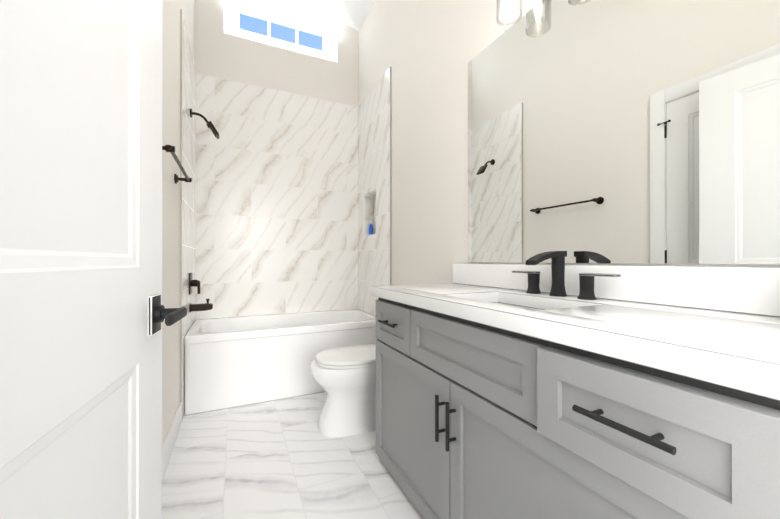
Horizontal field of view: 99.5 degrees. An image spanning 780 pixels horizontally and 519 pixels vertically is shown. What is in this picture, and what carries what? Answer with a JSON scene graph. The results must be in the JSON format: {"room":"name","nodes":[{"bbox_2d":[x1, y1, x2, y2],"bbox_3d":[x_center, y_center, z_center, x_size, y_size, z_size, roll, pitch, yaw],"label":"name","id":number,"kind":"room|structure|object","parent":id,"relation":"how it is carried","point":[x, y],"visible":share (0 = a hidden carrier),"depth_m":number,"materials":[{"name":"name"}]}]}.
{"room":"bathroom","nodes":[
{"label":"bathroom","id":0,"kind":"room"},
{"bbox_2d":[162,0,193,445],"bbox_3d":[-1.105,-1.117,1.405,0.150,4.350,3.570,0,0,-25],"label":"wall","id":1,"kind":"structure","parent":0,"point":[170,200],"depth_m":1.88,"materials":[{"name":"white paint"}]},
{"bbox_2d":[0,0,186,518],"bbox_3d":[-0.426,-0.023,0.430,0.187,2.134,0.928,0,0,-25],"label":"entry door","id":2,"kind":"structure","parent":1,"relation":"in","point":[84,312],"depth_m":0.51,"materials":[{"name":"white paint"}]},
{"bbox_2d":[162,402,181,479],"bbox_3d":[-1.124,0.994,1.637,0.015,0.130,1.172,0,0,-25],"label":"baseboard","id":3,"kind":"structure","parent":1,"relation":"attached to","point":[170,440],"depth_m":1.75,"materials":[{"name":"white paint"}]},
{"bbox_2d":[162,145,191,183],"bbox_3d":[-1.126,-0.491,1.731,0.087,0.060,0.680,0,0,-25],"label":"towel rail","id":4,"kind":"object","parent":1,"relation":"attached to","point":[171,150],"visible":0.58,"depth_m":1.69,"materials":[{"name":"black metal"}]},
{"bbox_2d":[182,15,195,418],"bbox_3d":[-1.547,-0.295,2.543,0.012,2.710,0.808,0,0,-25],"label":"wall tile","id":5,"kind":"structure","parent":1,"relation":"attached to","point":[189,188],"depth_m":2.46,"materials":[{"name":"tile"}]},
{"bbox_2d":[189,272,199,294],"bbox_3d":[-1.517,0.182,2.574,0.068,0.167,0.164,0,0,-25],"label":"tub valve","id":6,"kind":"object","parent":5,"relation":"attached to","point":[193,283],"visible":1,"depth_m":2.56,"materials":[{"name":"black metal"}]},
{"bbox_2d":[190,299,212,312],"bbox_3d":[-1.478,0.355,2.592,0.155,0.098,0.068,0,0,-25],"label":"tub spout","id":7,"kind":"object","parent":5,"relation":"attached to","point":[202,306],"visible":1,"depth_m":2.57,"materials":[{"name":"black metal"}]},
{"bbox_2d":[190,109,218,138],"bbox_3d":[-1.458,-1.077,2.604,0.200,0.189,0.110,0,0,-25],"label":"shower head","id":8,"kind":"object","parent":5,"relation":"attached to","point":[209,124],"visible":1,"depth_m":2.59},
{"bbox_2d":[180,9,390,401],"bbox_3d":[-0.685,-0.295,2.496,1.535,2.710,0.007,0,0,-25],"label":"trim","id":9,"kind":"structure","parent":1,"relation":"attached to","point":[181,42],"depth_m":2.17,"materials":[{"name":"silver metal"}]},
{"bbox_2d":[194,0,358,106],"bbox_3d":[-1.065,-1.113,3.311,1.835,4.350,0.150,0,0,-25],"label":"wall","id":10,"kind":"structure","parent":0,"point":[218,53],"depth_m":3.21,"materials":[{"name":"white paint"}]},
{"bbox_2d":[196,73,357,319],"bbox_3d":[-1.030,-0.443,3.237,1.535,2.410,0.012,0,0,-25],"label":"wall tile","id":11,"kind":"structure","parent":10,"relation":"attached to","point":[276,201],"depth_m":3.19,"materials":[{"name":"tile"}]},
{"bbox_2d":[223,0,337,62],"bbox_3d":[-1.062,-2.298,3.302,1.080,0.460,0.123,0,0,-25],"label":"window","id":12,"kind":"structure","parent":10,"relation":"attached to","point":[324,27],"depth_m":3.31,"materials":[{"name":"white paint"}]},
{"bbox_2d":[162,392,422,518],"bbox_3d":[-0.231,1.108,1.048,3.035,0.100,4.950,0,0,-25],"label":"floor","id":13,"kind":"structure","parent":0,"point":[282,459],"depth_m":1.66,"materials":[{"name":"tile"}]},
{"bbox_2d":[184,309,376,414],"bbox_3d":[-0.870,0.791,2.890,1.508,0.540,0.745,0,0,-25],"label":"bathtub","id":14,"kind":"object","parent":13,"relation":"on","point":[236,361],"visible":0.77,"depth_m":2.49,"materials":[{"name":"white ceramic"}]},
{"bbox_2d":[184,391,325,415],"bbox_3d":[-0.717,1.057,2.562,1.508,0.006,0.004,0,0,-25],"label":"trim","id":15,"kind":"structure","parent":14,"relation":"attached to","point":[251,404],"depth_m":2.42,"materials":[{"name":"grey"}]},
{"bbox_2d":[310,344,375,437],"bbox_3d":[-0.135,0.660,2.191,0.775,0.800,0.450,0,0,-25],"label":"toilet","id":16,"kind":"object","parent":13,"relation":"on","point":[344,377],"visible":0.48,"depth_m":2.01,"materials":[{"name":"white ceramic"}]},
{"bbox_2d":[370,251,779,518],"bbox_3d":[0.455,0.511,1.176,0.580,1.093,1.530,0,0,-25],"label":"bathroom vanity","id":17,"kind":"object","parent":13,"relation":"on","point":[556,388],"visible":1,"depth_m":0.81,"materials":[{"name":"grey wood"}]},
{"bbox_2d":[308,0,374,30],"bbox_3d":[-0.342,-2.745,1.765,1.835,0.620,3.570,0,0,-25],"label":"ceiling","id":18,"kind":"structure","parent":0,"point":[353,13],"depth_m":3.34,"materials":[{"name":"white paint"}]},
{"bbox_2d":[359,0,779,284],"bbox_3d":[0.422,-1.115,2.118,0.150,4.350,3.570,0,0,-25],"label":"wall","id":19,"kind":"structure","parent":0,"point":[427,51],"depth_m":2.28,"materials":[{"name":"white paint"}]},
{"bbox_2d":[358,67,389,315],"bbox_3d":[-0.119,-0.293,3.210,0.119,2.710,0.808,0,0,-25],"label":"wall tile","id":20,"kind":"structure","parent":19,"relation":"attached to","point":[374,175],"depth_m":3.15,"materials":[{"name":"tile"}]},
{"bbox_2d":[369,221,372,234],"bbox_3d":[-0.197,-0.325,3.384,0.038,0.148,0.057,0,0,-25],"label":"bottle","id":21,"kind":"object","parent":20,"relation":"in","point":[370,229],"visible":0.79,"depth_m":3.36,"materials":[{"name":"blue plastic"}]},
{"bbox_2d":[496,0,522,25],"bbox_3d":[0.644,-1.237,1.284,0.150,0.310,0.650,0,0,-25],"label":"sconce","id":22,"kind":"object","parent":19,"relation":"attached to","point":[511,11],"visible":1,"depth_m":1.46,"materials":[{"name":"clear"}]},
{"bbox_2d":[468,0,779,264],"bbox_3d":[0.735,-0.559,1.256,0.008,1.142,1.375,0,0,-25],"label":"mirror","id":23,"kind":"object","parent":19,"relation":"attached to","point":[627,131],"visible":1,"depth_m":1.11,"materials":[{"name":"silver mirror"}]}
]}

